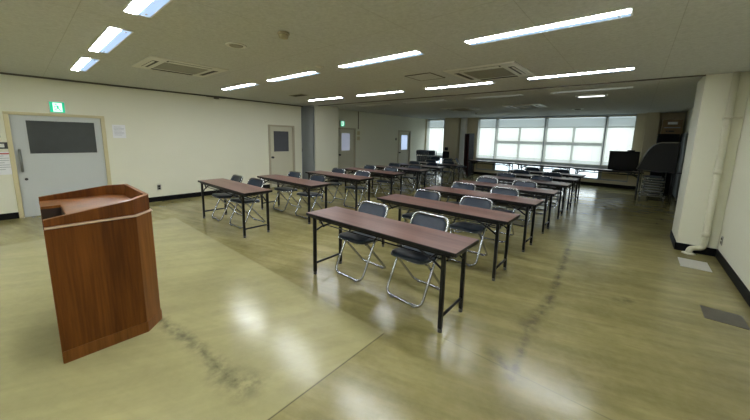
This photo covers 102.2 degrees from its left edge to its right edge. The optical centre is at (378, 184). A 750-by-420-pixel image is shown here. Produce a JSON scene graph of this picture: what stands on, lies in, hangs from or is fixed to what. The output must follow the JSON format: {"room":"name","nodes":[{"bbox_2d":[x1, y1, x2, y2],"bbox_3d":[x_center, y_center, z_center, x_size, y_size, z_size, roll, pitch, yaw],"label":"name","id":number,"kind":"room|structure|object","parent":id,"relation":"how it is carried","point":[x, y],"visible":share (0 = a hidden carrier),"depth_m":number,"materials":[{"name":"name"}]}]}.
{"room":"lecture room","nodes":[
{"label":"lecture room","id":0,"kind":"room"},
{"bbox_2d":[0,74,425,213],"bbox_3d":[-2.870,-1.204,9.331,0.150,2.510,16.250,9,11,40],"label":"wall","id":1,"kind":"structure","parent":0,"point":[173,141],"depth_m":7.12,"materials":[{"name":"beige paint"}]},
{"bbox_2d":[0,152,11,174],"bbox_3d":[-6.416,-0.348,5.112,0.005,0.385,0.310,9,11,40],"label":"notice","id":2,"kind":"object","parent":1,"relation":"attached to","point":[5,164],"visible":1,"depth_m":5.16,"materials":[{"name":"white paper"}]},
{"bbox_2d":[2,111,111,217],"bbox_3d":[-5.953,-0.383,5.722,0.187,1.850,1.280,9,11,40],"label":"door","id":3,"kind":"structure","parent":1,"relation":"in","point":[50,153],"depth_m":5.58,"materials":[{"name":"beige metal"}]},
{"bbox_2d":[48,101,65,112],"bbox_3d":[-5.873,-1.403,5.523,0.068,0.200,0.205,9,11,40],"label":"exit sign","id":4,"kind":"object","parent":1,"relation":"attached to","point":[54,107],"visible":1,"depth_m":5.50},
{"bbox_2d":[112,125,125,137],"bbox_3d":[-5.360,-1.088,6.245,0.005,0.270,0.210,9,11,40],"label":"notice","id":5,"kind":"object","parent":1,"relation":"attached to","point":[119,131],"visible":1,"depth_m":6.24,"materials":[{"name":"white paper"}]},
{"bbox_2d":[0,72,302,106],"bbox_3d":[-5.118,-2.020,6.348,0.030,0.030,8.600,9,11,40],"label":"trim","id":6,"kind":"structure","parent":1,"relation":"attached to","point":[4,73],"depth_m":6.17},
{"bbox_2d":[0,174,376,220],"bbox_3d":[-2.647,0.019,9.305,0.502,0.110,15.850,9,11,40],"label":"baseboard","id":7,"kind":"structure","parent":1,"relation":"attached to","point":[7,216],"depth_m":7.12,"materials":[{"name":"black plastic"}]},
{"bbox_2d":[268,125,294,187],"bbox_3d":[-2.966,-0.855,9.216,0.190,1.850,0.880,9,11,40],"label":"door","id":8,"kind":"structure","parent":1,"relation":"in","point":[281,138],"depth_m":9.16,"materials":[{"name":"beige metal"}]},
{"bbox_2d":[301,105,314,178],"bbox_3d":[-2.250,-1.216,9.576,0.480,2.465,0.175,9,11,40],"label":"wall","id":9,"kind":"structure","parent":1,"relation":"attached to","point":[307,112],"depth_m":9.48,"materials":[{"name":"grey paint"}]},
{"bbox_2d":[338,128,355,174],"bbox_3d":[-1.234,-1.138,11.241,0.190,1.870,0.920,9,11,40],"label":"door","id":10,"kind":"structure","parent":1,"relation":"in","point":[346,137],"depth_m":11.23,"materials":[{"name":"beige metal"}]},
{"bbox_2d":[397,130,410,171],"bbox_3d":[1.128,-1.521,14.004,0.190,1.890,0.970,9,11,40],"label":"door","id":11,"kind":"structure","parent":1,"relation":"in","point":[404,137],"depth_m":13.98,"materials":[{"name":"beige metal"}]},
{"bbox_2d":[314,106,337,180],"bbox_3d":[-1.866,-1.288,10.016,0.490,2.510,0.960,9,11,40],"label":"wall column","id":12,"kind":"structure","parent":0,"point":[325,117],"depth_m":9.78,"materials":[{"name":"beige paint"}]},
{"bbox_2d":[0,171,749,419],"bbox_3d":[0.704,0.625,6.590,9.810,0.120,16.350,9,11,40],"label":"floor","id":13,"kind":"structure","parent":0,"point":[600,317],"depth_m":2.48,"materials":[{"name":"laminate"}]},
{"bbox_2d":[38,184,161,363],"bbox_3d":[-2.285,0.592,2.482,0.994,1.065,0.588,9,11,40],"label":"lectern","id":14,"kind":"object","parent":13,"relation":"on","point":[99,241],"visible":1,"depth_m":2.16,"materials":[{"name":"red wood"}]},
{"bbox_2d":[212,174,242,220],"bbox_3d":[-2.818,0.236,5.637,0.450,0.787,0.478,9,12,41],"label":"folding chair","id":15,"kind":"object","parent":13,"relation":"on","point":[238,178],"visible":0.66,"depth_m":5.59,"materials":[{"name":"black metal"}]},
{"bbox_2d":[198,178,271,237],"bbox_3d":[-2.503,0.355,5.195,1.800,0.700,0.450,9,11,40],"label":"folding table","id":16,"kind":"object","parent":13,"relation":"on","point":[234,187],"visible":0.97,"depth_m":4.86,"materials":[{"name":"black paint"}]},
{"bbox_2d":[208,186,260,199],"bbox_3d":[-2.514,0.086,5.135,1.591,0.092,0.221,9,11,40],"label":"shelf","id":17,"kind":"object","parent":16,"relation":"attached to","point":[241,188],"depth_m":4.79,"materials":[{"name":"black paint"}]},
{"bbox_2d":[229,178,265,228],"bbox_3d":[-2.287,0.307,5.249,0.450,0.787,0.478,7,10,34],"label":"folding chair","id":18,"kind":"object","parent":13,"relation":"on","point":[258,182],"visible":0.76,"depth_m":5.23,"materials":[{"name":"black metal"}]},
{"bbox_2d":[273,171,301,211],"bbox_3d":[-1.944,0.135,6.415,0.450,0.787,0.478,8,11,39],"label":"folding chair","id":19,"kind":"object","parent":13,"relation":"on","point":[291,173],"visible":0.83,"depth_m":6.39,"materials":[{"name":"silver metal"}]},
{"bbox_2d":[257,174,330,223],"bbox_3d":[-1.717,0.252,5.977,1.800,0.700,0.450,8,11,39],"label":"folding table","id":20,"kind":"object","parent":13,"relation":"on","point":[300,183],"visible":0.85,"depth_m":5.69,"materials":[{"name":"black paint"}]},
{"bbox_2d":[268,181,320,190],"bbox_3d":[-1.727,-0.017,5.916,1.591,0.092,0.221,8,11,39],"label":"shelf","id":21,"kind":"object","parent":20,"relation":"attached to","point":[303,182],"depth_m":5.64,"materials":[{"name":"black paint"}]},
{"bbox_2d":[295,174,325,218],"bbox_3d":[-1.340,0.223,5.929,0.450,0.787,0.478,8,11,37],"label":"folding chair","id":22,"kind":"object","parent":13,"relation":"on","point":[315,177],"visible":0.62,"depth_m":5.90,"materials":[{"name":"silver metal"}]},
{"bbox_2d":[320,168,344,202],"bbox_3d":[-1.111,0.016,7.313,0.450,0.787,0.478,8,11,37],"label":"folding chair","id":23,"kind":"object","parent":13,"relation":"on","point":[336,170],"visible":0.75,"depth_m":7.33,"materials":[{"name":"silver metal"}]},
{"bbox_2d":[305,171,373,210],"bbox_3d":[-0.943,0.127,6.899,1.800,0.700,0.450,9,11,40],"label":"folding table","id":24,"kind":"object","parent":13,"relation":"on","point":[354,179],"visible":0.67,"depth_m":6.54,"materials":[{"name":"black paint"}]},
{"bbox_2d":[326,177,365,183],"bbox_3d":[-0.953,-0.141,6.838,1.591,0.092,0.221,9,11,40],"label":"shelf","id":25,"kind":"object","parent":24,"relation":"attached to","point":[341,180],"depth_m":6.49,"materials":[{"name":"black paint"}]},
{"bbox_2d":[343,170,369,208],"bbox_3d":[-0.494,0.106,6.812,0.450,0.787,0.478,8,11,36],"label":"folding chair","id":26,"kind":"object","parent":13,"relation":"on","point":[358,172],"visible":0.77,"depth_m":6.80,"materials":[{"name":"silver metal"}]},
{"bbox_2d":[335,201,387,281],"bbox_3d":[-0.196,0.625,3.474,0.450,0.787,0.478,9,11,40],"label":"folding chair","id":27,"kind":"object","parent":13,"relation":"on","point":[373,208],"visible":0.76,"depth_m":3.44,"materials":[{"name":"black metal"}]},
{"bbox_2d":[354,165,375,195],"bbox_3d":[-0.388,-0.124,8.328,0.450,0.787,0.478,9,12,42],"label":"folding chair","id":28,"kind":"object","parent":13,"relation":"on","point":[365,166],"visible":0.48,"depth_m":8.38,"materials":[{"name":"silver metal"}]},
{"bbox_2d":[344,167,405,194],"bbox_3d":[-0.181,-0.007,7.882,1.800,0.700,0.450,9,11,40],"label":"folding table","id":29,"kind":"object","parent":13,"relation":"on","point":[387,174],"visible":0.62,"depth_m":7.53,"materials":[{"name":"black paint"}]},
{"bbox_2d":[347,171,398,178],"bbox_3d":[-0.191,-0.276,7.822,1.591,0.092,0.221,9,11,40],"label":"shelf","id":30,"kind":"object","parent":29,"relation":"attached to","point":[393,177],"depth_m":7.56,"materials":[{"name":"black paint"}]},
{"bbox_2d":[375,167,397,197],"bbox_3d":[0.192,-0.040,7.859,0.450,0.787,0.478,8,11,36],"label":"folding chair","id":31,"kind":"object","parent":13,"relation":"on","point":[392,169],"visible":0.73,"depth_m":7.88,"materials":[{"name":"fabric"}]},
{"bbox_2d":[306,206,478,332],"bbox_3d":[0.015,0.740,3.042,1.800,0.700,0.450,8,11,39],"label":"folding table","id":32,"kind":"object","parent":13,"relation":"on","point":[444,244],"visible":0.95,"depth_m":2.73,"materials":[{"name":"black paint"}]},
{"bbox_2d":[319,221,453,261],"bbox_3d":[0.005,0.472,2.982,1.591,0.092,0.221,8,11,39],"label":"shelf","id":33,"kind":"object","parent":32,"relation":"attached to","point":[350,231],"depth_m":2.81,"materials":[{"name":"black paint"}]},
{"bbox_2d":[372,165,428,190],"bbox_3d":[0.541,-0.126,8.757,1.800,0.700,0.450,8,11,39],"label":"folding table","id":34,"kind":"object","parent":13,"relation":"on","point":[380,167],"visible":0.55,"depth_m":8.38,"materials":[{"name":"black paint"}]},
{"bbox_2d":[375,169,421,174],"bbox_3d":[0.530,-0.394,8.696,1.591,0.092,0.221,8,11,39],"label":"shelf","id":35,"kind":"object","parent":34,"relation":"attached to","point":[415,173],"depth_m":8.34,"materials":[{"name":"black paint"}]},
{"bbox_2d":[402,164,420,193],"bbox_3d":[0.907,-0.158,8.727,0.450,0.787,0.478,9,12,41],"label":"folding chair","id":36,"kind":"object","parent":13,"relation":"on","point":[410,165],"visible":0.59,"depth_m":8.73,"materials":[{"name":"fabric"}]},
{"bbox_2d":[386,211,448,307],"bbox_3d":[0.383,0.711,2.997,0.450,0.787,0.478,9,12,42],"label":"folding chair","id":37,"kind":"object","parent":13,"relation":"on","point":[424,219],"visible":0.62,"depth_m":2.97,"materials":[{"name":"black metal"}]},
{"bbox_2d":[393,163,445,185],"bbox_3d":[1.231,-0.263,9.748,1.800,0.700,0.450,9,11,40],"label":"folding table","id":38,"kind":"object","parent":13,"relation":"on","point":[428,167],"visible":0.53,"depth_m":9.34,"materials":[{"name":"black paint"}]},
{"bbox_2d":[399,189,440,245],"bbox_3d":[0.589,0.499,4.406,0.450,0.787,0.478,9,12,41],"label":"folding chair","id":39,"kind":"object","parent":13,"relation":"on","point":[420,193],"visible":0.3,"depth_m":4.47,"materials":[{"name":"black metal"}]},
{"bbox_2d":[418,162,437,187],"bbox_3d":[1.581,-0.292,9.699,0.450,0.787,0.478,9,12,42],"label":"folding chair","id":40,"kind":"object","parent":13,"relation":"on","point":[428,163],"visible":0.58,"depth_m":9.70,"materials":[{"name":"silver metal"}]},
{"bbox_2d":[413,161,462,181],"bbox_3d":[1.994,-0.384,10.641,1.800,0.700,0.450,9,11,40],"label":"folding table","id":41,"kind":"object","parent":13,"relation":"on","point":[422,163],"visible":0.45,"depth_m":10.23,"materials":[{"name":"black paint"}]},
{"bbox_2d":[437,161,454,184],"bbox_3d":[2.336,-0.411,10.583,0.450,0.787,0.478,8,11,37],"label":"folding chair","id":42,"kind":"object","parent":13,"relation":"on","point":[445,162],"visible":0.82,"depth_m":10.60,"materials":[{"name":"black metal"}]},
{"bbox_2d":[377,194,519,280],"bbox_3d":[0.797,0.617,3.957,1.800,0.700,0.450,8,11,39],"label":"folding table","id":43,"kind":"object","parent":13,"relation":"on","point":[498,218],"visible":0.88,"depth_m":3.64,"materials":[{"name":"black paint"}]},
{"bbox_2d":[386,203,504,228],"bbox_3d":[0.787,0.348,3.897,1.591,0.092,0.221,8,11,39],"label":"shelf","id":44,"kind":"object","parent":43,"relation":"attached to","point":[437,205],"depth_m":3.85,"materials":[{"name":"black paint"}]},
{"bbox_2d":[443,118,460,172],"bbox_3d":[3.397,-1.806,14.142,0.670,2.510,0.350,9,11,40],"label":"wall pier","id":45,"kind":"object","parent":13,"relation":"on","point":[452,127],"visible":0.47,"depth_m":13.93,"materials":[{"name":"beige paint"}]},
{"bbox_2d":[442,182,475,232],"bbox_3d":[1.372,0.383,5.271,0.450,0.787,0.478,8,11,39],"label":"folding chair","id":46,"kind":"object","parent":13,"relation":"on","point":[460,185],"visible":0.28,"depth_m":5.35,"materials":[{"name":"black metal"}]},
{"bbox_2d":[446,196,492,266],"bbox_3d":[1.165,0.584,3.935,0.450,0.787,0.478,9,11,40],"label":"folding chair","id":47,"kind":"object","parent":13,"relation":"on","point":[472,201],"visible":0.67,"depth_m":3.91,"materials":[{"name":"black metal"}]},
{"bbox_2d":[467,134,474,175],"bbox_3d":[3.953,-1.272,13.086,0.062,1.818,0.535,10,12,44],"label":"table","id":48,"kind":"object","parent":13,"relation":"on","point":[471,136],"visible":0.95,"depth_m":13.03,"materials":[{"name":"black paint"}]},
{"bbox_2d":[422,186,543,251],"bbox_3d":[1.566,0.495,4.857,1.800,0.700,0.450,9,11,40],"label":"folding table","id":49,"kind":"object","parent":13,"relation":"on","point":[509,201],"visible":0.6,"depth_m":4.50,"materials":[{"name":"black paint"}]},
{"bbox_2d":[437,193,532,210],"bbox_3d":[1.556,0.227,4.797,1.591,0.092,0.221,9,11,40],"label":"shelf","id":50,"kind":"object","parent":49,"relation":"attached to","point":[478,194],"depth_m":4.54,"materials":[{"name":"black paint"}]},
{"bbox_2d":[476,176,497,183],"bbox_3d":[2.107,0.264,6.152,0.450,0.787,0.478,8,11,39],"label":"folding chair","id":51,"kind":"object","parent":13,"relation":"on","point":[479,179],"visible":0.12,"depth_m":6.25,"materials":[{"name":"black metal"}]},
{"bbox_2d":[468,160,515,176],"bbox_3d":[4.528,-0.586,12.315,1.800,0.700,0.450,9,11,40],"label":"folding table","id":52,"kind":"object","parent":13,"relation":"on","point":[473,161],"visible":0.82,"depth_m":12.15,"materials":[{"name":"black paint"}]},
{"bbox_2d":[481,186,518,242],"bbox_3d":[1.920,0.464,4.824,0.450,0.787,0.478,8,11,37],"label":"folding chair","id":53,"kind":"object","parent":13,"relation":"on","point":[497,190],"visible":0.4,"depth_m":4.87,"materials":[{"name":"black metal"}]},
{"bbox_2d":[493,172,515,208],"bbox_3d":[2.905,0.136,7.098,0.450,0.787,0.478,8,11,37],"label":"folding chair","id":54,"kind":"object","parent":13,"relation":"on","point":[501,174],"visible":0.2,"depth_m":7.18,"materials":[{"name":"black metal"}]},
{"bbox_2d":[453,180,559,233],"bbox_3d":[2.303,0.379,5.720,1.800,0.700,0.450,9,11,40],"label":"folding table","id":55,"kind":"object","parent":13,"relation":"on","point":[529,192],"visible":0.65,"depth_m":5.34,"materials":[{"name":"black paint"}]},
{"bbox_2d":[475,188,550,198],"bbox_3d":[2.292,0.111,5.659,1.591,0.092,0.221,9,11,40],"label":"shelf","id":56,"kind":"object","parent":55,"relation":"attached to","point":[480,189],"depth_m":5.34,"materials":[{"name":"black paint"}]},
{"bbox_2d":[505,180,536,226],"bbox_3d":[2.658,0.347,5.693,0.450,0.787,0.478,8,11,39],"label":"folding chair","id":57,"kind":"object","parent":13,"relation":"on","point":[531,184],"visible":0.33,"depth_m":5.76,"materials":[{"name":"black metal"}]},
{"bbox_2d":[479,175,571,218],"bbox_3d":[3.130,0.248,6.688,1.800,0.700,0.450,9,11,40],"label":"folding table","id":58,"kind":"object","parent":13,"relation":"on","point":[557,185],"visible":0.57,"depth_m":6.31,"materials":[{"name":"black paint"}]},
{"bbox_2d":[498,182,563,189],"bbox_3d":[3.120,-0.020,6.627,1.591,0.092,0.221,9,11,40],"label":"shelf","id":59,"kind":"object","parent":58,"relation":"attached to","point":[508,183],"depth_m":6.29,"materials":[{"name":"black paint"}]},
{"bbox_2d":[495,172,578,209],"bbox_3d":[3.828,0.138,7.504,1.800,0.700,0.450,8,11,39],"label":"folding table","id":60,"kind":"object","parent":13,"relation":"on","point":[563,179],"visible":0.52,"depth_m":7.07,"materials":[{"name":"black paint"}]},
{"bbox_2d":[524,175,552,214],"bbox_3d":[3.497,0.218,6.649,0.450,0.787,0.478,8,11,37],"label":"folding chair","id":61,"kind":"object","parent":13,"relation":"on","point":[533,177],"visible":0.34,"depth_m":6.73,"materials":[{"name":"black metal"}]},
{"bbox_2d":[516,163,572,182],"bbox_3d":[5.919,-0.347,10.961,1.800,0.700,0.450,9,11,40],"label":"folding table","id":62,"kind":"object","parent":13,"relation":"on","point":[518,164],"visible":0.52,"depth_m":10.79,"materials":[{"name":"black paint"}]},
{"bbox_2d":[509,169,585,202],"bbox_3d":[4.571,0.021,8.374,1.800,0.700,0.450,9,11,40],"label":"folding table","id":63,"kind":"object","parent":13,"relation":"on","point":[578,176],"visible":0.41,"depth_m":7.92,"materials":[{"name":"black paint"}]},
{"bbox_2d":[538,172,562,206],"bbox_3d":[4.196,0.111,7.447,0.450,0.787,0.478,8,11,37],"label":"folding chair","id":64,"kind":"object","parent":13,"relation":"on","point":[555,174],"visible":0.34,"depth_m":7.50,"materials":[{"name":"silver metal"}]},
{"bbox_2d":[549,169,569,199],"bbox_3d":[4.938,-0.012,8.351,0.450,0.787,0.478,9,11,40],"label":"folding chair","id":65,"kind":"object","parent":13,"relation":"on","point":[553,170],"visible":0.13,"depth_m":8.42,"materials":[{"name":"silver metal"}]},
{"bbox_2d":[572,167,643,191],"bbox_3d":[7.226,-0.121,9.677,1.800,0.700,0.450,9,11,40],"label":"folding table","id":66,"kind":"object","parent":13,"relation":"on","point":[632,173],"visible":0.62,"depth_m":9.55,"materials":[{"name":"black paint"}]},
{"bbox_2d":[577,171,637,175],"bbox_3d":[7.215,-0.390,9.616,1.591,0.092,0.221,9,11,40],"label":"shelf","id":67,"kind":"object","parent":66,"relation":"attached to","point":[577,171],"depth_m":9.51,"materials":[{"name":"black paint"}]},
{"bbox_2d":[607,150,639,170],"bbox_3d":[7.542,-0.737,9.332,0.720,0.635,0.426,9,11,40],"label":"television","id":68,"kind":"object","parent":66,"relation":"on","point":[628,160],"visible":0.97,"depth_m":9.16,"materials":[{"name":"black plastic"}]},
{"bbox_2d":[636,112,660,190],"bbox_3d":[8.673,-1.020,9.773,0.320,2.510,0.300,9,11,40],"label":"pier","id":69,"kind":"object","parent":13,"relation":"on","point":[652,119],"visible":0.49,"depth_m":9.58,"materials":[{"name":"beige paint"}]},
{"bbox_2d":[638,171,666,201],"bbox_3d":[7.636,-0.080,8.432,0.550,1.014,0.840,9,11,40],"label":"trolley","id":70,"kind":"object","parent":13,"relation":"on","point":[639,191],"visible":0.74,"depth_m":8.53,"materials":[{"name":"silver metal"}]},
{"bbox_2d":[635,142,681,202],"bbox_3d":[7.682,-0.359,8.329,0.943,1.599,0.612,9,11,40],"label":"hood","id":71,"kind":"object","parent":13,"relation":"on","point":[662,156],"visible":1,"depth_m":8.06,"materials":[{"name":"metal"}]},
{"bbox_2d":[648,171,673,195],"bbox_3d":[8.724,-0.449,9.324,0.520,1.520,0.470,9,11,40],"label":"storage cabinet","id":72,"kind":"object","parent":13,"relation":"on","point":[668,176],"visible":0.07,"depth_m":9.15,"materials":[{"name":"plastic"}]},
{"bbox_2d":[656,134,679,143],"bbox_3d":[8.761,-1.359,9.189,0.480,0.320,0.400,9,11,40],"label":"storage box","id":73,"kind":"object","parent":72,"relation":"on","point":[660,137],"visible":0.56,"depth_m":9.04,"materials":[{"name":"black plastic"}]},
{"bbox_2d":[661,119,683,133],"bbox_3d":[8.803,-1.719,9.103,0.430,0.420,0.382,9,11,40],"label":"cardboard box","id":74,"kind":"object","parent":73,"relation":"on","point":[668,126],"visible":0.87,"depth_m":8.96,"materials":[{"name":"brown paper"}]},
{"bbox_2d":[672,132,687,200],"bbox_3d":[8.687,-0.539,8.768,0.040,1.864,1.408,9,11,40],"label":"board","id":75,"kind":"object","parent":13,"relation":"on","point":[683,138],"visible":0.86,"depth_m":8.45,"materials":[{"name":"metal"}]},
{"bbox_2d":[678,257,711,271],"bbox_3d":[4.102,1.043,3.941,0.280,0.006,0.390,9,11,40],"label":"floor hatch","id":76,"kind":"object","parent":13,"relation":"on","point":[684,262],"visible":1,"depth_m":3.92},
{"bbox_2d":[700,305,749,329],"bbox_3d":[3.130,1.205,2.751,0.270,0.004,0.280,9,11,40],"label":"floor plate","id":77,"kind":"object","parent":13,"relation":"on","point":[736,320],"visible":1,"depth_m":2.74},
{"bbox_2d":[0,0,749,118],"bbox_3d":[0.761,-1.959,6.193,9.810,0.150,16.350,9,11,40],"label":"ceiling","id":78,"kind":"structure","parent":0,"point":[43,38],"depth_m":3.23,"materials":[{"name":"paint"}]},
{"bbox_2d":[70,57,99,71],"bbox_3d":[-4.206,-1.698,4.317,1.252,0.010,0.182,9,11,40],"label":"recessed light","id":79,"kind":"object","parent":78,"relation":"in","point":[84,63],"visible":1,"depth_m":4.26,"materials":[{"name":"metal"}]},
{"bbox_2d":[71,57,89,70],"bbox_3d":[-4.232,-1.694,4.286,1.232,0.008,0.081,9,11,40],"label":"diffuser","id":80,"kind":"object","parent":79,"relation":"attached to","point":[82,62],"depth_m":4.26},
{"bbox_2d":[88,26,133,52],"bbox_3d":[-2.841,-1.493,3.178,1.252,0.010,0.182,9,11,40],"label":"recessed light","id":81,"kind":"object","parent":78,"relation":"in","point":[111,37],"visible":1,"depth_m":3.08,"materials":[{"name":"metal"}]},
{"bbox_2d":[89,27,120,51],"bbox_3d":[-2.867,-1.489,3.147,1.232,0.008,0.081,9,11,40],"label":"diffuser","id":82,"kind":"object","parent":81,"relation":"attached to","point":[109,34],"depth_m":3.08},
{"bbox_2d":[123,0,172,17],"bbox_3d":[-1.460,-1.286,2.026,1.252,0.010,0.182,9,11,40],"label":"recessed light","id":83,"kind":"object","parent":78,"relation":"in","point":[146,8],"visible":1,"depth_m":2.27,"materials":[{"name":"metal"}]},
{"bbox_2d":[125,0,151,14],"bbox_3d":[-1.486,-1.282,1.995,1.232,0.008,0.081,9,11,40],"label":"diffuser","id":84,"kind":"object","parent":83,"relation":"attached to","point":[138,7],"depth_m":2.26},
{"bbox_2d":[132,56,227,76],"bbox_3d":[-2.863,-1.669,4.377,0.950,0.026,0.950,9,11,40],"label":"air conditioner","id":85,"kind":"object","parent":78,"relation":"attached to","point":[151,62],"visible":1,"depth_m":4.27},
{"bbox_2d":[154,63,206,73],"bbox_3d":[-2.863,-1.665,4.377,0.540,0.009,0.540,9,11,40],"label":"grille","id":86,"kind":"object","parent":85,"relation":"attached to","point":[164,66],"depth_m":4.33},
{"bbox_2d":[225,42,246,48],"bbox_3d":[-1.517,-1.468,3.214,0.210,0.014,0.210,9,11,40],"label":"ceiling speaker","id":87,"kind":"object","parent":78,"relation":"attached to","point":[229,44],"visible":1,"depth_m":3.18},
{"bbox_2d":[223,83,259,89],"bbox_3d":[-2.765,-1.926,6.003,1.252,0.010,0.182,9,11,40],"label":"recessed light","id":88,"kind":"object","parent":78,"relation":"in","point":[248,84],"visible":0.98,"depth_m":5.91,"materials":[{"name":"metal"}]},
{"bbox_2d":[267,71,320,81],"bbox_3d":[-1.399,-1.721,4.864,1.252,0.010,0.182,9,11,40],"label":"recessed light","id":89,"kind":"object","parent":78,"relation":"in","point":[309,73],"visible":1,"depth_m":4.80,"materials":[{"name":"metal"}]},
{"bbox_2d":[338,50,424,68],"bbox_3d":[-0.019,-1.514,3.712,1.252,0.010,0.182,9,11,40],"label":"recessed light","id":90,"kind":"object","parent":78,"relation":"in","point":[415,52],"visible":1,"depth_m":3.63,"materials":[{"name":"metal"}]},
{"bbox_2d":[405,73,444,80],"bbox_3d":[0.706,-1.641,4.636,0.452,0.007,0.452,9,11,40],"label":"ceiling hatch","id":91,"kind":"object","parent":78,"relation":"attached to","point":[424,76],"visible":1,"depth_m":4.61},
{"bbox_2d":[425,82,494,89],"bbox_3d":[1.397,-1.737,5.369,1.252,0.010,0.182,9,11,40],"label":"recessed light","id":92,"kind":"object","parent":78,"relation":"in","point":[482,83],"visible":1,"depth_m":5.28,"materials":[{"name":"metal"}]},
{"bbox_2d":[441,107,480,110],"bbox_3d":[2.636,-2.401,9.721,0.950,0.026,0.950,9,11,40],"label":"air conditioner","id":93,"kind":"object","parent":78,"relation":"attached to","point":[458,108],"visible":1,"depth_m":9.62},
{"bbox_2d":[443,61,534,81],"bbox_3d":[1.554,-1.554,4.254,0.950,0.026,0.950,9,11,40],"label":"air conditioner","id":94,"kind":"object","parent":78,"relation":"attached to","point":[512,69],"visible":1,"depth_m":4.14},
{"bbox_2d":[464,68,514,78],"bbox_3d":[1.554,-1.550,4.255,0.540,0.009,0.540,9,11,40],"label":"grille","id":95,"kind":"object","parent":94,"relation":"attached to","point":[493,72],"depth_m":4.21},
{"bbox_2d":[320,75,705,105],"bbox_3d":[1.283,-1.973,6.730,8.260,0.062,0.060,9,11,40],"label":"trim","id":96,"kind":"structure","parent":78,"relation":"attached to","point":[694,75],"depth_m":5.31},
{"bbox_2d":[502,104,545,108],"bbox_3d":[4.118,-2.189,8.549,0.950,0.026,0.950,9,11,40],"label":"air conditioner","id":97,"kind":"object","parent":78,"relation":"attached to","point":[523,106],"visible":0.99,"depth_m":8.43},
{"bbox_2d":[464,7,632,45],"bbox_3d":[1.347,-1.309,2.573,1.252,0.010,0.182,9,11,40],"label":"recessed light","id":98,"kind":"object","parent":78,"relation":"in","point":[627,12],"visible":1,"depth_m":2.47,"materials":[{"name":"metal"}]},
{"bbox_2d":[527,67,634,79],"bbox_3d":[2.762,-1.532,4.229,1.252,0.010,0.182,9,11,40],"label":"recessed light","id":99,"kind":"object","parent":78,"relation":"in","point":[630,68],"visible":1,"depth_m":4.15,"materials":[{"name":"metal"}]},
{"bbox_2d":[551,86,632,92],"bbox_3d":[3.934,-1.757,5.657,1.252,0.010,0.182,9,11,40],"label":"recessed light","id":100,"kind":"object","parent":78,"relation":"in","point":[628,86],"visible":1,"depth_m":5.57,"materials":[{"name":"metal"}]},
{"bbox_2d":[425,112,685,185],"bbox_3d":[5.886,-1.488,12.422,9.410,2.510,0.200,9,11,40],"label":"wall","id":101,"kind":"structure","parent":0,"point":[472,123],"depth_m":10.12,"materials":[{"name":"beige paint"}]},
{"bbox_2d":[427,119,444,157],"bbox_3d":[2.803,-2.052,14.934,0.960,2.290,0.130,9,11,40],"label":"window","id":102,"kind":"structure","parent":101,"relation":"in","point":[428,119],"depth_m":14.72,"materials":[{"name":"glass"}]},
{"bbox_2d":[426,120,443,155],"bbox_3d":[2.708,-2.269,14.781,0.920,1.720,0.060,9,11,40],"label":"window blind","id":103,"kind":"object","parent":102,"relation":"attached to","point":[429,137],"visible":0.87,"depth_m":14.75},
{"bbox_2d":[458,118,467,172],"bbox_3d":[3.835,-1.756,13.874,0.230,2.510,0.200,9,11,40],"label":"pipe cover","id":104,"kind":"object","parent":101,"relation":"attached to","point":[463,130],"visible":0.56,"depth_m":13.76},
{"bbox_2d":[441,169,635,189],"bbox_3d":[5.490,-0.341,12.773,8.200,0.120,0.014,9,11,40],"label":"baseboard","id":105,"kind":"structure","parent":101,"relation":"attached to","point":[478,173],"depth_m":10.81,"materials":[{"name":"black plastic"}]},
{"bbox_2d":[476,114,636,181],"bbox_3d":[6.476,-1.502,11.869,5.420,2.290,0.130,9,11,40],"label":"window","id":106,"kind":"structure","parent":101,"relation":"in","point":[601,176],"depth_m":11.34,"materials":[{"name":"grey metal"}]},
{"bbox_2d":[476,118,495,158],"bbox_3d":[4.642,-1.979,13.167,0.770,1.720,0.060,9,11,40],"label":"window blind","id":107,"kind":"object","parent":106,"relation":"attached to","point":[485,132],"visible":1,"depth_m":13.16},
{"bbox_2d":[494,117,545,161],"bbox_3d":[5.664,-1.825,12.315,1.850,1.720,0.060,9,11,40],"label":"window blind","id":108,"kind":"object","parent":106,"relation":"attached to","point":[534,125],"visible":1,"depth_m":12.26,"materials":[{"name":"fabric"}]},
{"bbox_2d":[542,116,606,165],"bbox_3d":[7.098,-1.611,11.118,1.850,1.720,0.060,9,11,40],"label":"window blind","id":109,"kind":"object","parent":106,"relation":"attached to","point":[582,134],"visible":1,"depth_m":11.08,"materials":[{"name":"fabric"}]},
{"bbox_2d":[601,115,636,165],"bbox_3d":[8.117,-1.458,10.269,0.760,1.720,0.060,9,11,40],"label":"window blind","id":110,"kind":"object","parent":106,"relation":"attached to","point":[614,118],"visible":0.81,"depth_m":10.25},
{"bbox_2d":[672,71,749,248],"bbox_3d":[4.846,-0.291,4.480,0.415,2.510,0.800,9,11,40],"label":"wall column","id":111,"kind":"structure","parent":0,"point":[712,91],"depth_m":4.20,"materials":[{"name":"beige paint"}]},
{"bbox_2d":[681,72,742,254],"bbox_3d":[4.543,-0.225,4.105,0.335,2.480,0.164,9,11,40],"label":"drain pipe","id":112,"kind":"object","parent":111,"relation":"attached to","point":[717,172],"visible":1,"depth_m":4.07,"materials":[{"name":"plastic"}]},
{"bbox_2d":[678,90,749,290],"bbox_3d":[4.270,-0.134,3.374,0.150,2.510,16.250,9,11,40],"label":"wall","id":113,"kind":"structure","parent":0,"point":[735,248],"depth_m":3.69,"materials":[{"name":"beige paint"}]},
{"bbox_2d":[670,196,749,306],"bbox_3d":[4.024,1.019,3.740,0.427,0.110,15.850,9,11,40],"label":"baseboard","id":114,"kind":"structure","parent":113,"relation":"attached to","point":[743,290],"depth_m":3.86,"materials":[{"name":"black plastic"}]},
{"label":"outside","id":115,"kind":"structure","parent":0,"visible":0},
{"bbox_2d":[435,154,604,177],"bbox_3d":[30.592,-1.286,44.295,110.000,0.100,79.700,9,11,40],"label":"floor","id":116,"kind":"structure","parent":115,"point":[515,166],"depth_m":52.24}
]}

